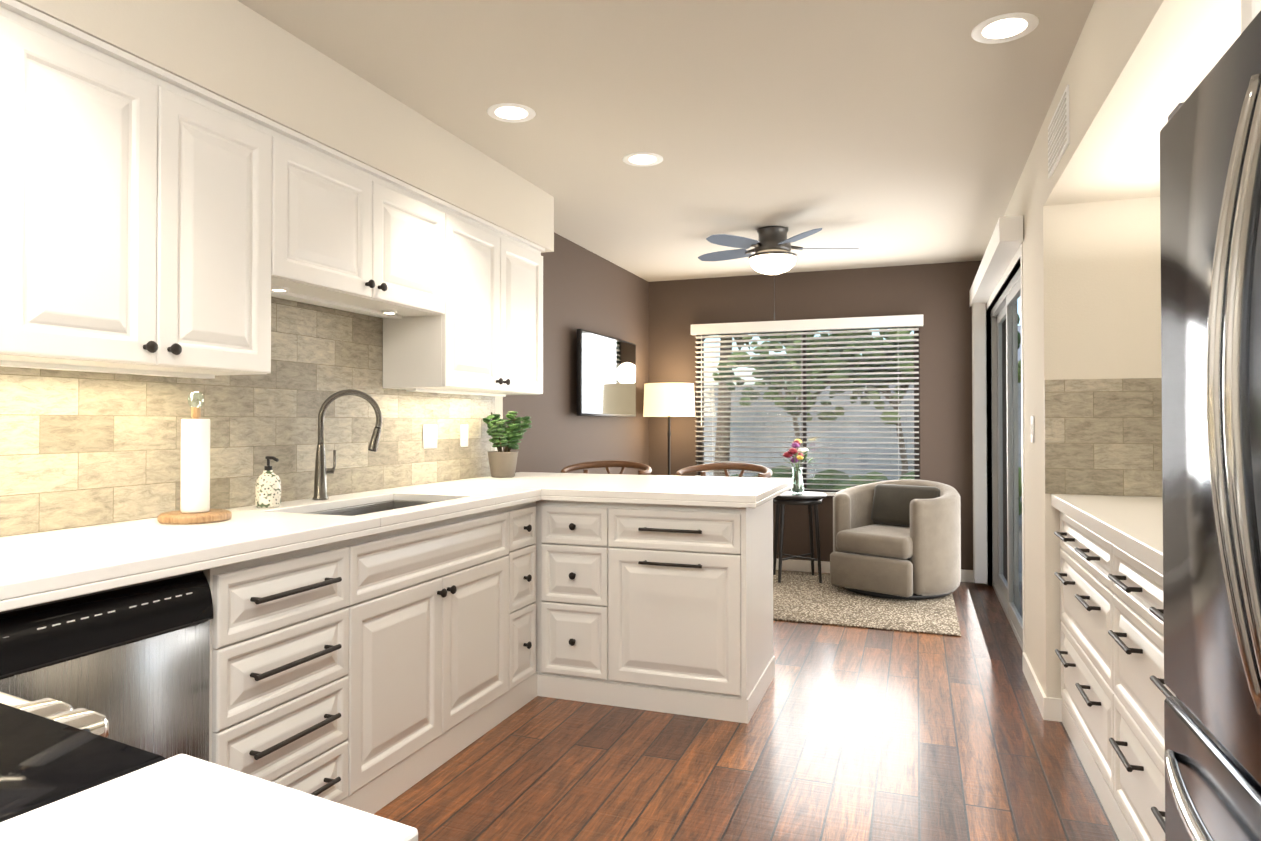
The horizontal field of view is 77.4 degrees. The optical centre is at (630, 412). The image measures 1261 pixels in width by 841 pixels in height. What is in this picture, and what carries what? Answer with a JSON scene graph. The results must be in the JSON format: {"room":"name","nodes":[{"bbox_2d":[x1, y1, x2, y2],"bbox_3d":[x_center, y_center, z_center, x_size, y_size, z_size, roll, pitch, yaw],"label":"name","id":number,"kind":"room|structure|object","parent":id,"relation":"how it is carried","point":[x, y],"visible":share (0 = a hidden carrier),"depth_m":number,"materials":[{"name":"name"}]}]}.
{"room":"kitchen","nodes":[
{"label":"kitchen","id":0,"kind":"room"},
{"bbox_2d":[4,232,648,536],"bbox_3d":[-1.115,0.034,3.583,0.150,2.440,7.350,0,-1,20],"label":"wall","id":1,"kind":"structure","parent":0,"point":[585,289],"depth_m":5.41,"materials":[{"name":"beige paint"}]},
{"bbox_2d":[0,0,7,359],"bbox_3d":[-1.655,-0.522,1.382,0.319,0.780,0.790,0,-1,20],"label":"upper cabinet","id":2,"kind":"object","parent":1,"relation":"attached to","point":[3,3],"depth_m":1.72,"materials":[{"name":"white paint"}]},
{"bbox_2d":[0,0,279,378],"bbox_3d":[-1.387,-0.513,2.120,0.319,0.780,0.780,0,-1,20],"label":"upper cabinet","id":3,"kind":"object","parent":1,"relation":"attached to","point":[156,221],"depth_m":2.00,"materials":[{"name":"white paint"}]},
{"bbox_2d":[0,297,494,536],"bbox_3d":[-1.379,-0.077,2.627,0.008,0.800,3.670,0,-1,20],"label":"tile backsplash","id":4,"kind":"structure","parent":1,"relation":"attached to","point":[82,449],"depth_m":2.70,"materials":[{"name":"tile"}]},
{"bbox_2d":[423,425,436,448],"bbox_3d":[-0.957,0.114,3.764,0.007,0.115,0.114,0,-1,20],"label":"electrical outlet plate","id":5,"kind":"object","parent":4,"relation":"attached to","point":[429,436],"visible":1,"depth_m":3.75,"materials":[{"name":"white plastic"}]},
{"bbox_2d":[460,425,467,446],"bbox_3d":[-0.854,0.117,4.046,0.007,0.115,0.074,0,-1,20],"label":"electrical outlet plate","id":6,"kind":"object","parent":4,"relation":"attached to","point":[463,435],"visible":1,"depth_m":4.04,"materials":[{"name":"white plastic"}]},
{"bbox_2d":[280,125,451,319],"bbox_3d":[-1.092,-0.656,2.935,0.319,0.475,0.950,0,-1,20],"label":"upper cabinet","id":7,"kind":"object","parent":1,"relation":"attached to","point":[355,237],"depth_m":2.83,"materials":[{"name":"white paint"}]},
{"bbox_2d":[383,205,544,395],"bbox_3d":[-0.771,-0.493,3.816,0.319,0.780,0.930,0,-1,20],"label":"upper cabinet","id":8,"kind":"object","parent":1,"relation":"attached to","point":[492,343],"depth_m":3.60,"materials":[{"name":"white paint"}]},
{"bbox_2d":[577,329,635,416],"bbox_3d":[-0.182,-0.266,5.807,0.084,0.584,1.098,0,-1,20],"label":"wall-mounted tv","id":9,"kind":"object","parent":1,"relation":"attached to","point":[606,375],"visible":1,"depth_m":5.69,"materials":[{"name":"black"}]},
{"bbox_2d":[237,0,1094,281],"bbox_3d":[0.562,-1.253,2.989,4.020,0.120,7.650,0,-1,20],"label":"ceiling","id":10,"kind":"structure","parent":0,"point":[881,133],"depth_m":3.05,"materials":[{"name":"beige paint"}]},
{"bbox_2d":[16,0,553,252],"bbox_3d":[-1.333,-1.052,2.276,0.342,0.298,4.420,0,-1,20],"label":"soffit","id":11,"kind":"object","parent":10,"relation":"attached to","point":[239,53],"depth_m":2.55,"materials":[{"name":"beige paint"}]},
{"bbox_2d":[487,103,535,122],"bbox_3d":[-0.473,-1.189,3.126,0.192,0.004,0.192,0,-1,20],"label":"recessed light","id":12,"kind":"object","parent":10,"relation":"in","point":[511,112],"visible":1,"depth_m":3.12,"materials":[{"name":"white plastic"}]},
{"bbox_2d":[622,152,662,166],"bbox_3d":[0.057,-1.183,3.678,0.192,0.004,0.192,0,-1,20],"label":"recessed light","id":13,"kind":"object","parent":10,"relation":"in","point":[641,159],"visible":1,"depth_m":3.68,"materials":[{"name":"white plastic"}]},
{"bbox_2d":[698,226,858,319],"bbox_3d":[0.915,-0.872,5.053,1.044,0.590,1.004,0,-1,20],"label":"ceiling fan","id":14,"kind":"object","parent":10,"relation":"hanging from","point":[773,247],"visible":1,"depth_m":4.92,"materials":[{"name":"silver metal"}]},
{"bbox_2d":[971,12,1038,43],"bbox_3d":[1.167,-1.197,2.455,0.192,0.004,0.192,0,-1,20],"label":"recessed light","id":15,"kind":"object","parent":10,"relation":"in","point":[1007,27],"visible":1,"depth_m":2.45,"materials":[{"name":"white plastic"}]},
{"bbox_2d":[1043,0,1240,205],"bbox_3d":[1.332,-1.045,1.165,0.730,0.340,4.150,0,-1,20],"label":"soffit","id":16,"kind":"object","parent":10,"relation":"attached to","point":[1136,72],"depth_m":2.23,"materials":[{"name":"beige paint"}]},
{"bbox_2d":[1048,85,1069,178],"bbox_3d":[1.559,-1.014,2.874,0.009,0.200,0.420,0,-1,20],"label":"ceiling vent","id":17,"kind":"object","parent":16,"relation":"in","point":[1058,136],"visible":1,"depth_m":2.77,"materials":[{"name":"white plastic"}]},
{"bbox_2d":[374,570,1118,840],"bbox_3d":[0.537,1.306,2.888,4.020,0.120,7.500,0,-1,20],"label":"floor","id":18,"kind":"structure","parent":0,"point":[845,733],"depth_m":2.80,"materials":[{"name":"brown wood"}]},
{"bbox_2d":[0,692,165,822],"bbox_3d":[-0.943,0.691,0.482,0.756,1.048,1.039,0,-1,28],"label":"range","id":19,"kind":"object","parent":18,"relation":"on","point":[52,750],"visible":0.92,"depth_m":0.70,"materials":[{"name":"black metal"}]},
{"bbox_2d":[0,570,212,761],"bbox_3d":[-1.362,0.800,1.690,0.572,0.860,0.596,0,-1,20],"label":"dishwasher","id":20,"kind":"object","parent":18,"relation":"on","point":[131,663],"visible":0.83,"depth_m":1.68,"materials":[{"name":"silver metal"}]},
{"bbox_2d":[203,538,358,809],"bbox_3d":[-1.196,0.803,2.207,0.608,0.868,0.475,0,-1,20],"label":"base cabinet","id":21,"kind":"object","parent":18,"relation":"on","point":[284,688],"depth_m":2.11,"materials":[{"name":"white paint"}]},
{"bbox_2d":[359,555,514,813],"bbox_3d":[-0.949,0.936,2.885,0.608,0.620,0.970,0,-1,20],"label":"base cabinet","id":22,"kind":"object","parent":18,"relation":"on","point":[373,674],"depth_m":2.69,"materials":[{"name":"white paint"}]},
{"bbox_2d":[383,501,538,711],"bbox_3d":[-0.742,0.818,3.457,0.608,0.868,0.246,0,-1,20],"label":"base cabinet","id":23,"kind":"object","parent":18,"relation":"on","point":[510,534],"depth_m":3.26,"materials":[{"name":"white paint"}]},
{"bbox_2d":[539,500,610,705],"bbox_3d":[-0.156,0.822,3.726,0.350,0.868,0.630,0,-1,20],"label":"base cabinet","id":24,"kind":"object","parent":18,"relation":"on","point":[575,536],"depth_m":3.42,"materials":[{"name":"white paint"}]},
{"bbox_2d":[0,472,603,611],"bbox_3d":[-1.129,0.449,2.324,0.660,0.260,4.658,0,-1,20],"label":"countertop","id":25,"kind":"structure","parent":24,"relation":"on","point":[43,567],"depth_m":2.06,"materials":[{"name":"white stone"}]},
{"bbox_2d":[157,392,231,523],"bbox_3d":[-1.288,0.127,2.331,0.192,0.382,0.192,0,-1,20],"label":"paper towel holder","id":26,"kind":"object","parent":25,"relation":"on","point":[195,473],"visible":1,"depth_m":2.30,"materials":[{"name":"white paper"}]},
{"bbox_2d":[255,456,280,507],"bbox_3d":[-1.246,0.236,2.708,0.083,0.174,0.082,0,-1,20],"label":"soap dispenser","id":27,"kind":"object","parent":25,"relation":"on","point":[268,488],"visible":1,"depth_m":2.68,"materials":[{"name":"ceramic"}]},
{"bbox_2d":[312,389,381,499],"bbox_3d":[-1.079,0.118,2.996,0.206,0.416,0.170,0,-1,20],"label":"faucet","id":28,"kind":"object","parent":25,"relation":"on","point":[322,471],"visible":1,"depth_m":2.97,"materials":[{"name":"silver metal"}]},
{"bbox_2d":[483,411,531,477],"bbox_3d":[-0.652,0.166,4.168,0.271,0.348,0.369,0,-1,20],"label":"potted plant","id":29,"kind":"object","parent":25,"relation":"on","point":[502,464],"visible":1,"depth_m":4.14,"materials":[{"name":"green plant"}]},
{"bbox_2d":[548,474,792,507],"bbox_3d":[0.236,0.362,3.762,0.925,0.050,1.023,0,-1,20],"label":"countertop","id":30,"kind":"structure","parent":24,"relation":"on","point":[740,492],"depth_m":3.42,"materials":[{"name":"white stone"}]},
{"bbox_2d":[561,460,651,474],"bbox_3d":[-0.154,0.786,4.808,0.562,0.967,0.525,0,-1,20],"label":"counter stool","id":31,"kind":"object","parent":18,"relation":"on","point":[645,469],"visible":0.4,"depth_m":5.00,"materials":[{"name":"brown wood"}]},
{"bbox_2d":[643,383,694,474],"bbox_3d":[0.320,0.524,6.519,0.430,1.529,0.430,0,-1,20],"label":"floor lamp","id":32,"kind":"object","parent":18,"relation":"on","point":[668,400],"visible":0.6,"depth_m":6.35,"materials":[{"name":"white fabric"}]},
{"bbox_2d":[611,499,774,723],"bbox_3d":[0.291,0.820,3.565,0.600,0.868,0.634,0,-1,20],"label":"base cabinet","id":33,"kind":"object","parent":18,"relation":"on","point":[692,586],"depth_m":3.27,"materials":[{"name":"white paint"}]},
{"bbox_2d":[676,462,771,477],"bbox_3d":[0.537,0.783,4.560,0.562,0.967,0.517,0,-1,20],"label":"counter stool","id":34,"kind":"object","parent":18,"relation":"on","point":[766,472],"visible":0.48,"depth_m":4.75,"materials":[{"name":"brown wood"}]},
{"bbox_2d":[773,570,960,635],"bbox_3d":[1.218,1.270,5.525,1.958,0.012,1.578,0,-1,20],"label":"rug","id":35,"kind":"object","parent":18,"relation":"on","point":[804,597],"visible":0.35,"depth_m":5.06,"materials":[{"name":"beige carpet"}]},
{"bbox_2d":[773,491,826,582],"bbox_3d":[1.272,0.945,6.030,0.456,0.651,0.456,0,-1,20],"label":"side table","id":36,"kind":"object","parent":35,"relation":"on","point":[809,499],"visible":0.79,"depth_m":5.90,"materials":[{"name":"black wood"}]},
{"bbox_2d":[780,439,815,493],"bbox_3d":[1.278,0.408,6.004,0.267,0.420,0.261,0,-1,20],"label":"flower vase","id":37,"kind":"object","parent":36,"relation":"on","point":[793,455],"visible":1,"depth_m":5.98,"materials":[{"name":"clear glass"}]},
{"bbox_2d":[830,479,960,599],"bbox_3d":[1.897,0.882,5.643,0.870,0.766,0.932,0,-1,20],"label":"armchair","id":38,"kind":"object","parent":35,"relation":"on","point":[897,539],"visible":1,"depth_m":5.38,"materials":[{"name":"fabric"}]},
{"bbox_2d":[1054,512,1105,811],"bbox_3d":[1.897,0.809,2.646,0.668,0.868,0.914,0,-1,20],"label":"base cabinet","id":39,"kind":"object","parent":18,"relation":"on","point":[1082,575],"depth_m":2.72,"materials":[{"name":"white paint"}]},
{"bbox_2d":[1051,494,1162,574],"bbox_3d":[1.694,0.342,2.133,0.698,0.050,2.028,0,-1,20],"label":"countertop","id":40,"kind":"structure","parent":39,"relation":"on","point":[1132,526],"depth_m":2.41,"materials":[{"name":"white stone"}]},
{"bbox_2d":[1106,540,1175,840],"bbox_3d":[1.585,0.798,1.787,0.668,0.868,0.914,0,-1,20],"label":"base cabinet","id":41,"kind":"object","parent":18,"relation":"on","point":[1116,692],"depth_m":2.09,"materials":[{"name":"white paint"}]},
{"bbox_2d":[1160,11,1260,840],"bbox_3d":[1.056,0.361,0.769,0.809,1.716,0.908,0,-1,20],"label":"refrigerator","id":42,"kind":"object","parent":18,"relation":"on","point":[1210,186],"visible":1,"depth_m":1.07,"materials":[{"name":"grey metal"}]},
{"bbox_3d":[-0.502,0.779,0.205,0.266,0.867,0.965,0,-1,28],"label":"cabinet","id":43,"kind":"object","parent":18,"relation":"on","visible":0},
{"bbox_2d":[0,754,417,840],"bbox_3d":[-0.499,0.319,0.207,0.278,0.050,0.962,0,-1,28],"label":"countertop","id":44,"kind":"structure","parent":43,"relation":"on","point":[182,797],"depth_m":0.58,"materials":[{"name":"white stone"}]},
{"bbox_2d":[649,260,981,569],"bbox_3d":[1.519,0.069,6.457,2.840,2.440,0.150,0,-1,20],"label":"wall","id":45,"kind":"structure","parent":0,"point":[937,295],"depth_m":6.33,"materials":[{"name":"brown paint"}]},
{"bbox_2d":[698,327,919,491],"bbox_3d":[1.421,-0.011,6.467,1.790,1.400,0.099,0,-1,20],"label":"window","id":46,"kind":"structure","parent":45,"relation":"in","point":[806,419],"depth_m":6.47,"materials":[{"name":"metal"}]},
{"bbox_2d":[691,314,922,495],"bbox_3d":[1.389,-0.044,6.379,1.850,1.415,0.082,0,-1,20],"label":"window blinds","id":47,"kind":"object","parent":46,"relation":"attached to","point":[819,324],"visible":0.77,"depth_m":6.35,"materials":[{"name":"white plastic"}]},
{"bbox_2d":[776,559,973,581],"bbox_3d":[1.417,1.243,6.382,2.690,0.090,0.032,0,-1,20],"label":"baseboard","id":48,"kind":"structure","parent":45,"relation":"attached to","point":[789,565],"depth_m":6.38,"materials":[{"name":"white wood"}]},
{"bbox_2d":[986,124,1089,698],"bbox_3d":[2.263,0.046,4.564,0.150,2.440,2.900,0,-1,20],"label":"wall","id":49,"kind":"structure","parent":0,"point":[1056,238],"depth_m":3.28,"materials":[{"name":"beige paint"}]},
{"bbox_2d":[970,215,1022,583],"bbox_3d":[2.235,0.150,4.876,0.104,2.180,2.290,0,-1,20],"label":"vertical blinds","id":50,"kind":"object","parent":49,"relation":"attached to","point":[1005,241],"visible":0.98,"depth_m":5.78,"materials":[{"name":"white"}]},
{"bbox_2d":[986,242,1024,652],"bbox_3d":[2.343,0.222,4.862,0.104,2.095,2.190,0,-1,20],"label":"door frame","id":51,"kind":"structure","parent":49,"relation":"attached to","point":[1004,307],"depth_m":4.84,"materials":[{"name":"silver metal"}]},
{"bbox_2d":[1031,416,1033,442],"bbox_3d":[1.805,0.074,3.538,0.008,0.120,0.079,0,-1,20],"label":"light switch","id":52,"kind":"object","parent":49,"relation":"attached to","point":[1032,429],"visible":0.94,"depth_m":3.52,"materials":[{"name":"white plastic"}]},
{"bbox_2d":[1022,652,1052,720],"bbox_3d":[1.807,1.209,3.518,0.022,0.090,0.672,0,-1,20],"label":"baseboard","id":53,"kind":"structure","parent":49,"relation":"attached to","point":[1050,708],"depth_m":3.36,"materials":[{"name":"white wood"}]},
{"bbox_2d":[1090,196,1161,496],"bbox_3d":[2.318,0.032,3.384,0.700,2.440,0.720,0,-1,20],"label":"wall","id":54,"kind":"structure","parent":0,"point":[1091,290],"depth_m":3.13,"materials":[{"name":"beige paint"}]},
{"bbox_2d":[1044,378,1162,496],"bbox_3d":[2.025,0.097,3.103,0.700,0.465,0.008,0,-1,20],"label":"tile backsplash","id":55,"kind":"structure","parent":54,"relation":"attached to","point":[1103,436],"depth_m":3.15,"materials":[{"name":"tile"}]},
{"label":"outside","id":56,"kind":"structure","parent":0,"visible":0},
{"bbox_2d":[1019,525,1021,580],"bbox_3d":[7.825,1.527,15.453,44.000,0.140,46.600,0,-1,20],"label":"ground","id":57,"kind":"structure","parent":56,"point":[1020,550],"depth_m":7.96,"materials":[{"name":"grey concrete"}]},
{"bbox_2d":[704,382,1021,525],"bbox_3d":[0.961,0.415,2.426,18.000,1.850,17.400,0,-1,20],"label":"wall","id":58,"kind":"structure","parent":57,"relation":"on","point":[826,434],"depth_m":10.85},
{"bbox_2d":[704,300,1021,514],"bbox_3d":[2.502,-0.182,7.740,6.732,3.182,7.506,0,-1,20],"label":"trees","id":59,"kind":"object","parent":57,"relation":"on","point":[815,393],"depth_m":8.59,"materials":[{"name":"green plant"}]},
{"bbox_2d":[881,325,1020,366],"bbox_3d":[15.186,-0.714,26.957,15.400,4.700,9.400,0,-1,20],"label":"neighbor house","id":60,"kind":"structure","parent":57,"relation":"on","point":[1019,351],"depth_m":24.96,"materials":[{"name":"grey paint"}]},
{"bbox_3d":[1.720,0.002,0.931,0.150,2.440,4.300,0,-1,20],"label":"wall","id":61,"kind":"structure","parent":0,"visible":0},
{"bbox_2d":[1241,0,1260,32],"bbox_3d":[1.162,-0.708,0.743,0.739,0.337,0.950,0,-1,20],"label":"upper cabinet","id":62,"kind":"object","parent":61,"relation":"attached to","point":[1250,10],"depth_m":1.27,"materials":[{"name":"white paint"}]}
]}

